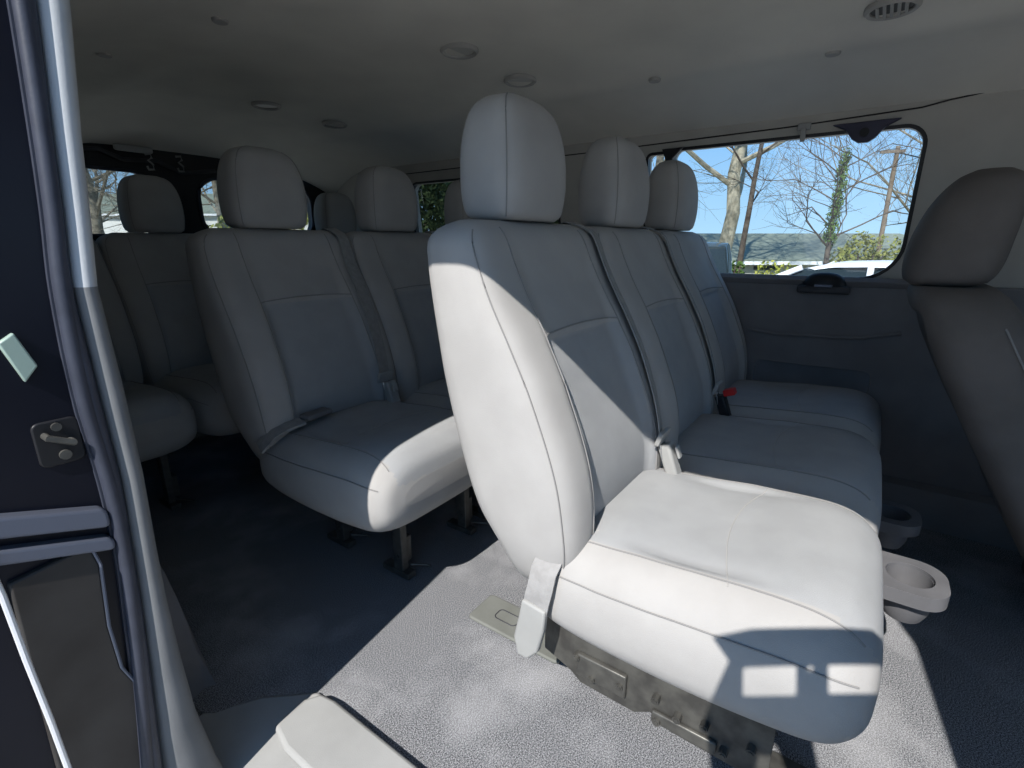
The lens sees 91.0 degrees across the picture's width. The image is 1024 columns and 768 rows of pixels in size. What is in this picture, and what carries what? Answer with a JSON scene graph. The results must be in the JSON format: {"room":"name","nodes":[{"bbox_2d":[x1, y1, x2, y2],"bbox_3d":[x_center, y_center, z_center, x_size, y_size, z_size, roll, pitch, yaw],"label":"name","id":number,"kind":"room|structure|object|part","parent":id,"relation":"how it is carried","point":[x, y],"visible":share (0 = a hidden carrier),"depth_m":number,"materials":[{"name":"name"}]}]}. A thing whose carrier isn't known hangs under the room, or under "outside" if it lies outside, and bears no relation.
{"room":"vehicle interior","nodes":[
{"label":"vehicle interior","id":0,"kind":"room"},
{"bbox_2d":[30,416,85,467],"bbox_3d":[-0.539,0.070,0.601,0.027,0.056,0.044,11,19,34],"label":"door latch","id":1,"kind":"object","parent":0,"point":[59,441],"depth_m":0.60,"materials":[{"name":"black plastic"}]},
{"bbox_2d":[83,143,324,240],"bbox_3d":[-1.552,-0.475,2.414,0.040,1.450,1.830,11,19,34],"label":"wall","id":2,"kind":"structure","parent":0,"point":[186,186],"depth_m":2.31,"materials":[{"name":"black plastic"}]},
{"bbox_2d":[85,165,143,236],"bbox_3d":[-1.749,-0.736,2.021,0.032,0.279,0.574,11,19,34],"label":"window","id":3,"kind":"structure","parent":2,"relation":"in","point":[86,166],"depth_m":2.08,"materials":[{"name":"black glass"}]},
{"bbox_2d":[83,146,216,174],"bbox_3d":[-1.583,-0.953,2.157,0.023,0.078,0.602,11,19,34],"label":"wiring loom","id":4,"kind":"object","parent":2,"relation":"attached to","point":[85,148],"visible":0.8,"depth_m":2.16,"materials":[{"name":"grey plastic"}]},
{"bbox_2d":[145,154,154,169],"bbox_3d":[-1.560,-0.956,2.164,0.014,0.072,0.032,11,19,34],"label":"number","id":5,"kind":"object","parent":2,"relation":"in","point":[148,160],"depth_m":2.16,"materials":[{"name":"grey plastic"}]},
{"bbox_2d":[175,156,184,171],"bbox_3d":[-1.491,-0.987,2.257,0.014,0.072,0.032,11,19,34],"label":"number","id":6,"kind":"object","parent":2,"relation":"in","point":[175,156],"depth_m":2.25,"materials":[{"name":"grey plastic"}]},
{"bbox_2d":[197,178,313,229],"bbox_3d":[-1.311,-0.904,2.622,0.032,0.279,0.609,11,19,34],"label":"window","id":7,"kind":"structure","parent":2,"relation":"in","point":[205,181],"depth_m":2.39,"materials":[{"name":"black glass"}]},
{"bbox_2d":[70,0,1023,192],"bbox_3d":[0.379,-0.655,0.955,4.640,0.265,1.730,11,19,34],"label":"ceiling","id":8,"kind":"structure","parent":0,"point":[175,79],"depth_m":1.39,"materials":[{"name":"grey fabric"}]},
{"bbox_2d":[113,143,152,153],"bbox_3d":[-1.576,-0.979,2.093,0.036,0.024,0.140,11,19,34],"label":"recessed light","id":9,"kind":"object","parent":8,"relation":"in","point":[121,147],"visible":1,"depth_m":2.08,"materials":[{"name":"grey plastic"}]},
{"bbox_2d":[211,16,228,25],"bbox_3d":[-0.662,-0.823,1.140,0.037,0.009,0.037,11,19,34],"label":"button","id":10,"kind":"object","parent":8,"relation":"attached to","point":[217,20],"visible":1,"depth_m":1.13,"materials":[{"name":"grey plastic"}]},
{"bbox_2d":[251,101,280,110],"bbox_3d":[-0.931,-1.054,1.906,0.104,0.013,0.104,11,19,34],"label":"ceiling vent","id":11,"kind":"object","parent":8,"relation":"in","point":[262,105],"visible":1,"depth_m":1.91,"materials":[{"name":"grey plastic"}]},
{"bbox_2d":[322,120,346,128],"bbox_3d":[-0.761,-1.113,2.159,0.104,0.013,0.104,11,19,34],"label":"ceiling vent","id":12,"kind":"object","parent":8,"relation":"in","point":[333,124],"visible":1,"depth_m":2.14,"materials":[{"name":"grey plastic"}]},
{"bbox_2d":[440,42,478,59],"bbox_3d":[-0.143,-0.902,1.361,0.104,0.013,0.104,11,19,34],"label":"ceiling vent","id":13,"kind":"object","parent":8,"relation":"in","point":[470,50],"visible":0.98,"depth_m":1.35,"materials":[{"name":"grey plastic"}]},
{"bbox_2d":[504,73,536,87],"bbox_3d":[0.025,-0.955,1.586,0.104,0.013,0.104,11,19,34],"label":"ceiling vent","id":14,"kind":"object","parent":8,"relation":"in","point":[518,77],"visible":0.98,"depth_m":1.56,"materials":[{"name":"grey plastic"}]},
{"bbox_2d":[648,77,660,83],"bbox_3d":[0.424,-0.902,1.494,0.037,0.009,0.037,11,19,34],"label":"button","id":15,"kind":"object","parent":8,"relation":"attached to","point":[653,80],"visible":1,"depth_m":1.48,"materials":[{"name":"grey plastic"}]},
{"bbox_2d":[825,50,840,56],"bbox_3d":[0.815,-0.839,1.277,0.037,0.009,0.037,11,19,34],"label":"button","id":16,"kind":"object","parent":8,"relation":"attached to","point":[834,53],"visible":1,"depth_m":1.27,"materials":[{"name":"grey plastic"}]},
{"bbox_2d":[863,0,922,20],"bbox_3d":[0.823,-0.812,1.088,0.104,0.013,0.104,11,19,34],"label":"ceiling vent","id":17,"kind":"object","parent":8,"relation":"in","point":[872,12],"visible":1,"depth_m":1.08,"materials":[{"name":"grey plastic"}]},
{"bbox_2d":[141,433,1023,767],"bbox_3d":[0.391,0.547,1.328,4.660,0.030,1.740,11,19,34],"label":"floor","id":18,"kind":"structure","parent":0,"point":[272,605],"depth_m":1.13,"materials":[{"name":"carpet"}]},
{"bbox_2d":[93,174,239,510],"bbox_3d":[-1.279,-0.170,1.752,0.725,1.115,0.861,11,19,34],"label":"seat","id":19,"kind":"object","parent":18,"relation":"on","point":[174,395],"visible":0.51,"depth_m":1.82,"materials":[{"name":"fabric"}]},
{"bbox_3d":[-1.556,-0.186,1.679,0.302,0.622,0.436,11,19,34],"label":"backrest","id":20,"kind":"part","parent":19,"relation":"part of","materials":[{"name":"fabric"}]},
{"bbox_3d":[-1.312,-0.280,2.014,0.302,0.622,0.436,11,19,34],"label":"backrest","id":21,"kind":"part","parent":19,"relation":"part of","materials":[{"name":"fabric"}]},
{"bbox_2d":[122,381,197,461],"bbox_3d":[-1.307,0.124,1.585,0.495,0.221,0.427,11,19,34],"label":"seat cushion","id":22,"kind":"object","parent":19,"relation":"on","point":[164,420],"depth_m":1.53,"materials":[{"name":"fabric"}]},
{"bbox_3d":[-1.168,0.310,1.703,0.100,0.217,0.044,11,19,34],"label":"leg","id":23,"kind":"part","parent":19,"relation":"part of","materials":[{"name":"metal"}]},
{"bbox_3d":[-1.113,0.394,1.721,0.055,0.014,0.012,-2,16,-6],"label":"latch lever","id":24,"kind":"part","parent":19,"relation":"part of","materials":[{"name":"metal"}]},
{"bbox_2d":[154,363,239,435],"bbox_3d":[-1.063,0.030,1.920,0.495,0.221,0.427,11,19,34],"label":"seat cushion","id":25,"kind":"object","parent":19,"relation":"on","point":[198,383],"depth_m":1.69,"materials":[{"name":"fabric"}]},
{"bbox_2d":[199,693,321,767],"bbox_3d":[-0.061,0.748,0.652,1.270,0.067,0.246,11,19,34],"label":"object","id":26,"kind":"object","parent":18,"relation":"on","point":[243,735],"visible":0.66,"depth_m":0.93,"materials":[{"name":"grey plastic"}]},
{"bbox_2d":[276,695,417,767],"bbox_3d":[0.041,0.705,0.648,1.112,0.016,0.112,11,19,34],"label":"sill cover","id":27,"kind":"structure","parent":26,"relation":"on","point":[319,732],"depth_m":0.89,"materials":[{"name":"grey plastic"}]},
{"bbox_2d":[314,192,356,232],"bbox_3d":[-0.796,-0.356,2.413,0.725,1.115,0.861,11,19,34],"label":"seat","id":28,"kind":"object","parent":18,"relation":"on","point":[331,209],"visible":0.06,"depth_m":2.55,"materials":[{"name":"fabric"}]},
{"bbox_2d":[185,146,488,579],"bbox_3d":[-0.432,-0.066,1.379,0.735,1.115,0.519,11,19,34],"label":"seat","id":29,"kind":"object","parent":18,"relation":"on","point":[292,325],"visible":0.92,"depth_m":1.30,"materials":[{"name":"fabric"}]},
{"bbox_3d":[-0.600,-0.124,1.456,0.302,0.622,0.468,11,19,34],"label":"backrest","id":30,"kind":"part","parent":29,"relation":"part of","materials":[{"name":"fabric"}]},
{"bbox_2d":[256,407,331,453],"bbox_3d":[-0.555,0.119,1.304,0.191,0.076,0.067,-14,21,-41],"label":"belt","id":31,"kind":"object","parent":29,"relation":"attached to","point":[265,441],"visible":1,"depth_m":1.27,"materials":[{"name":"grey fabric"}]},
{"bbox_3d":[-0.509,0.369,1.492,0.100,0.217,0.044,11,19,34],"label":"leg","id":32,"kind":"part","parent":29,"relation":"part of","materials":[{"name":"metal"}]},
{"bbox_3d":[-0.453,0.453,1.511,0.055,0.014,0.012,-2,16,-6],"label":"latch lever","id":33,"kind":"part","parent":29,"relation":"part of","materials":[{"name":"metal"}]},
{"bbox_2d":[260,400,471,531],"bbox_3d":[-0.352,0.187,1.362,0.495,0.221,0.459,11,19,34],"label":"seat cushion","id":34,"kind":"object","parent":29,"relation":"on","point":[369,465],"depth_m":1.19,"materials":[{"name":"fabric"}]},
{"bbox_3d":[-0.304,0.408,1.354,0.100,0.217,0.044,11,19,34],"label":"leg","id":35,"kind":"part","parent":29,"relation":"part of","materials":[{"name":"metal"}]},
{"bbox_3d":[-0.249,0.491,1.373,0.055,0.014,0.012,-2,16,-6],"label":"latch lever","id":36,"kind":"part","parent":29,"relation":"part of","materials":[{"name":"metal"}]},
{"bbox_3d":[-0.155,0.350,1.559,0.100,0.217,0.044,11,19,34],"label":"leg","id":37,"kind":"part","parent":29,"relation":"part of","materials":[{"name":"metal"}]},
{"bbox_3d":[-0.099,0.434,1.578,0.055,0.014,0.012,-2,16,-6],"label":"latch lever","id":38,"kind":"part","parent":29,"relation":"part of","materials":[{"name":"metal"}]},
{"bbox_2d":[345,166,486,519],"bbox_3d":[-0.062,-0.208,1.887,0.725,1.115,0.913,11,19,34],"label":"seat","id":39,"kind":"object","parent":18,"relation":"on","point":[392,258],"visible":0.22,"depth_m":1.68,"materials":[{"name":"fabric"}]},
{"bbox_3d":[-0.344,-0.222,1.807,0.302,0.622,0.468,11,19,34],"label":"backrest","id":40,"kind":"part","parent":39,"relation":"part of","materials":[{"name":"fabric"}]},
{"bbox_2d":[404,378,451,408],"bbox_3d":[-0.096,0.088,1.713,0.495,0.221,0.459,11,19,34],"label":"seat cushion","id":41,"kind":"object","parent":39,"relation":"on","point":[423,391],"depth_m":1.62,"materials":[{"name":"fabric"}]},
{"bbox_3d":[-0.097,0.328,1.638,0.100,0.217,0.044,11,19,34],"label":"leg","id":42,"kind":"part","parent":39,"relation":"part of","materials":[{"name":"metal"}]},
{"bbox_2d":[469,595,560,663],"bbox_3d":[0.022,0.567,1.177,0.250,0.011,0.096,11,19,34],"label":"floor track cover","id":43,"kind":"object","parent":18,"relation":"on","point":[496,614],"visible":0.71,"depth_m":1.20,"materials":[{"name":"plastic"}]},
{"bbox_2d":[578,136,921,548],"bbox_3d":[0.673,-0.069,1.391,0.815,1.115,0.913,11,19,34],"label":"seat","id":44,"kind":"object","parent":18,"relation":"on","point":[823,442],"visible":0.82,"depth_m":1.26,"materials":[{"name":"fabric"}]},
{"bbox_3d":[0.353,-0.090,1.335,0.302,0.622,0.468,11,19,34],"label":"backrest","id":45,"kind":"part","parent":44,"relation":"part of","materials":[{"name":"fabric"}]},
{"bbox_3d":[0.609,-0.188,1.686,0.302,0.622,0.468,11,19,34],"label":"backrest","id":46,"kind":"part","parent":44,"relation":"part of","materials":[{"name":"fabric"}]},
{"bbox_2d":[662,414,881,534],"bbox_3d":[0.602,0.221,1.241,0.495,0.221,0.459,11,19,34],"label":"seat cushion","id":47,"kind":"object","parent":44,"relation":"on","point":[842,467],"depth_m":1.11,"materials":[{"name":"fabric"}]},
{"bbox_2d":[715,380,880,452],"bbox_3d":[0.858,0.122,1.591,0.495,0.221,0.459,11,19,34],"label":"seat cushion","id":48,"kind":"object","parent":44,"relation":"on","point":[852,410],"depth_m":1.46,"materials":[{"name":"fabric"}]},
{"bbox_2d":[769,750,806,767],"bbox_3d":[0.419,0.649,0.892,0.720,0.008,0.044,11,19,34],"label":"floor track","id":49,"kind":"object","parent":18,"relation":"on","point":[777,760],"visible":0.02,"depth_m":0.87,"materials":[{"name":"metal"}]},
{"bbox_2d":[427,92,950,767],"bbox_3d":[0.304,0.077,0.872,0.830,1.115,0.526,11,19,34],"label":"seat","id":50,"kind":"object","parent":49,"relation":"on","point":[732,614],"visible":1,"depth_m":0.80,"materials":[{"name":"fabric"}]},
{"bbox_3d":[0.098,0.008,0.984,0.302,0.622,0.468,11,19,34],"label":"backrest","id":51,"kind":"part","parent":50,"relation":"part of","materials":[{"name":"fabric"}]},
{"bbox_3d":[0.215,0.476,0.812,0.375,0.155,0.006,11,19,34],"label":"frame","id":52,"kind":"part","parent":50,"relation":"part of","materials":[{"name":"metal"}]},
{"bbox_2d":[548,469,883,743],"bbox_3d":[0.346,0.319,0.890,0.495,0.221,0.459,11,19,34],"label":"seat cushion","id":53,"kind":"object","parent":50,"relation":"on","point":[761,607],"depth_m":0.72,"materials":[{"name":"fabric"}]},
{"bbox_2d":[901,167,1023,572],"bbox_3d":[1.331,0.069,1.079,0.894,1.024,0.520,11,19,34],"label":"seat","id":54,"kind":"object","parent":18,"relation":"on","point":[973,333],"visible":1,"depth_m":1.05,"materials":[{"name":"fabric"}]},
{"bbox_3d":[1.164,0.090,1.207,0.442,0.635,0.510,11,19,34],"label":"backrest","id":55,"kind":"part","parent":54,"relation":"part of","materials":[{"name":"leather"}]},
{"bbox_2d":[336,90,1023,496],"bbox_3d":[0.871,-0.247,1.815,4.660,1.275,0.100,11,19,34],"label":"wall","id":56,"kind":"structure","parent":0,"point":[924,439],"depth_m":1.58,"materials":[{"name":"grey plastic"}]},
{"bbox_2d":[413,178,560,233],"bbox_3d":[-0.145,-0.771,2.397,0.878,0.398,0.073,11,19,34],"label":"window","id":57,"kind":"structure","parent":56,"relation":"in","point":[430,195],"depth_m":2.56,"materials":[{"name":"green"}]},
{"bbox_2d":[643,151,663,229],"bbox_3d":[0.553,-0.648,1.922,0.088,0.428,0.076,11,19,34],"label":"window","id":58,"kind":"structure","parent":56,"relation":"in","point":[649,156],"depth_m":1.86,"materials":[{"name":"black"}]},
{"bbox_2d":[662,147,682,160],"bbox_3d":[0.576,-0.813,1.807,0.073,0.060,0.024,11,19,34],"label":"bracket","id":59,"kind":"object","parent":56,"relation":"attached to","point":[671,153],"visible":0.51,"depth_m":1.80,"materials":[{"name":"black plastic"}]},
{"bbox_2d":[407,93,982,173],"bbox_3d":[0.356,-0.921,1.939,2.750,0.061,0.008,11,19,34],"label":"trim","id":60,"kind":"structure","parent":56,"relation":"attached to","point":[978,93],"depth_m":1.59,"materials":[{"name":"black plastic"}]},
{"bbox_2d":[674,124,927,277],"bbox_3d":[0.894,-0.583,1.692,0.728,0.443,0.078,11,19,34],"label":"window","id":61,"kind":"structure","parent":56,"relation":"in","point":[918,129],"depth_m":1.53,"materials":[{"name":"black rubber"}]},
{"bbox_2d":[797,122,810,141],"bbox_3d":[0.905,-0.781,1.562,0.036,0.054,0.015,11,19,34],"label":"coat hook","id":62,"kind":"object","parent":56,"relation":"attached to","point":[802,127],"visible":1,"depth_m":1.56,"materials":[{"name":"grey plastic"}]},
{"bbox_2d":[754,360,869,393],"bbox_3d":[1.049,-0.018,1.777,0.365,0.135,0.006,11,19,34],"label":"trim","id":63,"kind":"structure","parent":56,"relation":"attached to","point":[769,371],"depth_m":1.77,"materials":[{"name":"grey plastic"}]},
{"bbox_2d":[720,273,908,288],"bbox_3d":[0.311,-0.474,2.135,2.200,0.030,0.049,11,19,34],"label":"trim","id":64,"kind":"structure","parent":56,"relation":"attached to","point":[727,277],"depth_m":1.68,"materials":[{"name":"grey plastic"}]},
{"bbox_2d":[797,272,850,294],"bbox_3d":[1.014,-0.328,1.633,0.150,0.067,0.066,11,19,34],"label":"handle","id":65,"kind":"object","parent":56,"relation":"in","point":[822,282],"depth_m":1.61,"materials":[{"name":"black plastic"}]},
{"bbox_3d":[0.998,-0.315,1.614,0.050,0.008,0.012,11,19,34],"label":"lever","id":66,"kind":"part","parent":65,"relation":"part of","materials":[{"name":"grey plastic"}]},
{"bbox_3d":[1.009,-0.306,1.632,0.150,0.026,0.020,11,19,34],"label":"plate","id":67,"kind":"part","parent":65,"relation":"part of","materials":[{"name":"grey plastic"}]},
{"bbox_2d":[833,117,901,142],"bbox_3d":[1.038,-0.742,1.481,0.165,0.056,0.030,11,19,34],"label":"hanger","id":68,"kind":"object","parent":56,"relation":"attached to","point":[866,131],"visible":1,"depth_m":1.47,"materials":[{"name":"plastic"}]},
{"bbox_2d":[746,327,1018,551],"bbox_3d":[0.700,0.042,1.951,3.400,0.606,0.060,11,19,34],"label":"trim","id":69,"kind":"structure","parent":56,"relation":"attached to","point":[961,514],"depth_m":1.55,"materials":[{"name":"grey plastic"}]},
{"bbox_3d":[-0.173,0.412,0.492,4.700,2.000,0.030,11,19,34],"label":"wall","id":70,"kind":"structure","parent":0,"visible":0},
{"bbox_2d":[0,333,36,381],"bbox_3d":[-0.553,-0.030,0.563,0.014,0.055,0.027,11,19,34],"label":"reflector","id":71,"kind":"object","parent":70,"relation":"attached to","point":[11,347],"visible":1,"depth_m":0.56,"materials":[{"name":"grey plastic"}]},
{"bbox_2d":[0,581,71,767],"bbox_3d":[-0.570,0.438,0.621,0.007,0.560,0.021,11,19,34],"label":"strip","id":72,"kind":"object","parent":70,"relation":"attached to","point":[4,601],"visible":1,"depth_m":0.59,"materials":[{"name":"white metal"}]},
{"bbox_2d":[0,506,109,538],"bbox_3d":[-0.593,0.158,0.549,0.026,0.102,0.234,11,19,34],"label":"rail","id":73,"kind":"object","parent":70,"relation":"attached to","point":[36,522],"visible":1,"depth_m":0.60,"materials":[{"name":"grey"}]},
{"bbox_2d":[0,534,114,565],"bbox_3d":[-0.593,0.193,0.559,0.026,0.094,0.234,11,19,34],"label":"rail","id":74,"kind":"object","parent":70,"relation":"attached to","point":[48,549],"visible":1,"depth_m":0.60,"materials":[{"name":"grey"}]},
{"bbox_2d":[0,0,127,767],"bbox_3d":[-0.608,0.370,0.642,0.053,2.000,0.250,11,19,34],"label":"car door","id":75,"kind":"structure","parent":70,"relation":"attached to","point":[25,307],"depth_m":0.58,"materials":[{"name":"blue paint"}]},
{"bbox_2d":[7,552,139,767],"bbox_3d":[-0.565,0.598,0.717,0.020,0.800,0.117,11,19,34],"label":"panel","id":76,"kind":"object","parent":70,"relation":"attached to","point":[60,606],"visible":0.98,"depth_m":0.65,"materials":[{"name":"grey plastic"}]},
{"bbox_2d":[6,0,162,767],"bbox_3d":[-0.524,0.104,0.628,0.022,1.401,0.111,11,19,34],"label":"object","id":77,"kind":"object","parent":70,"relation":"attached to","point":[23,14],"visible":1,"depth_m":0.59,"materials":[{"name":"rubber"}]},
{"bbox_2d":[36,0,223,767],"bbox_3d":[-0.511,0.094,0.666,0.044,1.400,0.120,11,19,34],"label":"pillar cover","id":78,"kind":"structure","parent":70,"relation":"attached to","point":[183,738],"depth_m":0.63,"materials":[{"name":"grey plastic"}]},
{"bbox_3d":[-0.501,-0.353,0.555,0.044,0.480,0.070,11,19,34],"label":"moulding","id":79,"kind":"part","parent":78,"relation":"part of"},
{"bbox_3d":[-0.511,0.325,0.730,0.044,0.920,0.120,11,19,34],"label":"moulding","id":80,"kind":"part","parent":78,"relation":"part of","materials":[{"name":"grey plastic"}]},
{"bbox_2d":[160,565,216,708],"bbox_3d":[-0.862,0.429,1.087,0.599,0.350,0.132,11,19,34],"label":"trim","id":81,"kind":"structure","parent":70,"relation":"attached to","point":[199,676],"depth_m":0.99,"materials":[{"name":"grey plastic"}]},
{"label":"outside","id":82,"kind":"structure","parent":0,"visible":0},
{"bbox_3d":[5.747,-0.651,8.317,160.000,0.100,160.000,11,19,34],"label":"ground","id":83,"kind":"structure","parent":82,"visible":0},
{"bbox_2d":[88,170,134,221],"bbox_3d":[-27.687,-15.664,28.033,19.674,18.222,20.220,-14,21,-40],"label":"bare tree","id":84,"kind":"object","parent":83,"relation":"on","point":[116,175],"visible":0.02,"depth_m":34.13,"materials":[{"name":"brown plant"}]},
{"bbox_2d":[85,169,211,233],"bbox_3d":[-19.254,-13.357,23.310,19.771,16.296,19.218,-14,21,-40],"label":"bare tree","id":85,"kind":"object","parent":83,"relation":"on","point":[95,202],"visible":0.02,"depth_m":24.34,"materials":[{"name":"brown plant"}]},
{"bbox_2d":[86,169,224,232],"bbox_3d":[-14.948,-12.118,24.014,18.953,16.333,16.997,-2,16,-8],"label":"bare tree","id":86,"kind":"object","parent":83,"relation":"on","point":[216,208],"visible":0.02,"depth_m":24.21,"materials":[{"name":"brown plant"}]},
{"bbox_2d":[98,194,307,233],"bbox_3d":[-35.058,-15.187,48.677,38.762,6.090,12.060,0,16,0],"label":"building","id":87,"kind":"structure","parent":83,"relation":"on","point":[210,216],"depth_m":43.27,"materials":[{"name":"white"}]},
{"bbox_2d":[214,213,307,229],"bbox_3d":[-7.400,-4.460,16.460,4.691,3.031,4.494,11,19,34],"label":"bush","id":88,"kind":"object","parent":83,"relation":"on","point":[220,219],"visible":0.02,"depth_m":16.23,"materials":[{"name":"green plant"}]},
{"bbox_2d":[707,242,732,272],"bbox_3d":[4.274,-2.564,11.954,1.820,1.620,4.396,6,17,20],"label":"parked car","id":89,"kind":"object","parent":83,"relation":"on","point":[720,252],"visible":0.13,"depth_m":10.79,"materials":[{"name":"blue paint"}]},
{"bbox_2d":[732,260,745,273],"bbox_3d":[5.564,-2.680,12.807,0.904,1.417,0.642,3,16,10],"label":"bush","id":90,"kind":"object","parent":83,"relation":"on","point":[740,265],"visible":0.07,"depth_m":12.70,"materials":[{"name":"green plant"}]},
{"bbox_2d":[755,260,795,274],"bbox_3d":[5.849,-2.158,11.289,1.154,1.224,0.846,-2,16,-6],"label":"shrub","id":91,"kind":"object","parent":83,"relation":"on","point":[763,262],"visible":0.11,"depth_m":11.07,"materials":[{"name":"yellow plant"}]},
{"bbox_2d":[739,129,921,264],"bbox_3d":[7.168,-4.251,11.719,4.474,5.002,4.669,-2,16,-7],"label":"bare tree","id":92,"kind":"object","parent":83,"relation":"on","point":[829,237],"visible":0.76,"depth_m":11.20,"materials":[{"name":"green plant"}]},
{"bbox_2d":[776,260,893,276],"bbox_3d":[4.714,-0.935,6.591,1.820,1.380,4.396,-15,22,-43],"label":"parked car","id":93,"kind":"object","parent":83,"relation":"on","point":[869,267],"visible":0.09,"depth_m":6.16,"materials":[{"name":"white paint"}]},
{"bbox_3d":[8.989,-8.986,37.881,90.000,0.021,46.000,11,19,34],"label":"lawn","id":94,"kind":"structure","parent":83,"relation":"on","visible":0},
{"bbox_2d":[652,144,772,219],"bbox_3d":[4.640,-11.466,17.481,17.373,15.795,15.179,-2,16,-6],"label":"bare tree","id":95,"kind":"object","parent":94,"relation":"on","point":[659,159],"visible":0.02,"depth_m":21.69,"materials":[{"name":"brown plant"}]},
{"bbox_2d":[686,141,785,249],"bbox_3d":[8.431,-13.340,16.248,21.797,20.066,19.636,5,16,17],"label":"bare tree","id":96,"kind":"object","parent":94,"relation":"on","point":[734,193],"visible":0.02,"depth_m":17.63,"materials":[{"name":"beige plant"}]},
{"bbox_2d":[653,131,908,269],"bbox_3d":[6.602,-7.529,12.722,7.756,10.776,7.727,-8,18,-28],"label":"bare tree","id":97,"kind":"object","parent":94,"relation":"on","point":[761,152],"visible":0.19,"depth_m":13.33,"materials":[{"name":"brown plant"}]},
{"bbox_2d":[697,233,903,274],"bbox_3d":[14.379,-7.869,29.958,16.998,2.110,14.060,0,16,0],"label":"building","id":98,"kind":"structure","parent":94,"relation":"on","point":[809,251],"depth_m":25.66,"materials":[{"name":"white"}]},
{"bbox_2d":[733,129,922,225],"bbox_3d":[14.042,-10.095,16.688,14.742,13.578,17.092,7,17,24],"label":"bare tree","id":99,"kind":"object","parent":94,"relation":"on","point":[885,181],"visible":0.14,"depth_m":16.88,"materials":[{"name":"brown plant"}]},
{"bbox_2d":[829,231,901,262],"bbox_3d":[8.758,-2.953,12.887,1.885,1.891,1.342,1,16,2],"label":"bush","id":100,"kind":"object","parent":94,"relation":"on","point":[843,255],"visible":0.36,"depth_m":12.65,"materials":[{"name":"green plant"}]},
{"bbox_2d":[876,146,919,253],"bbox_3d":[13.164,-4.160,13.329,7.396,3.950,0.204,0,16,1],"label":"utility pole","id":101,"kind":"object","parent":94,"relation":"on","point":[892,176],"visible":0.58,"depth_m":13.09,"materials":[{"name":"brown wood"}]}
]}

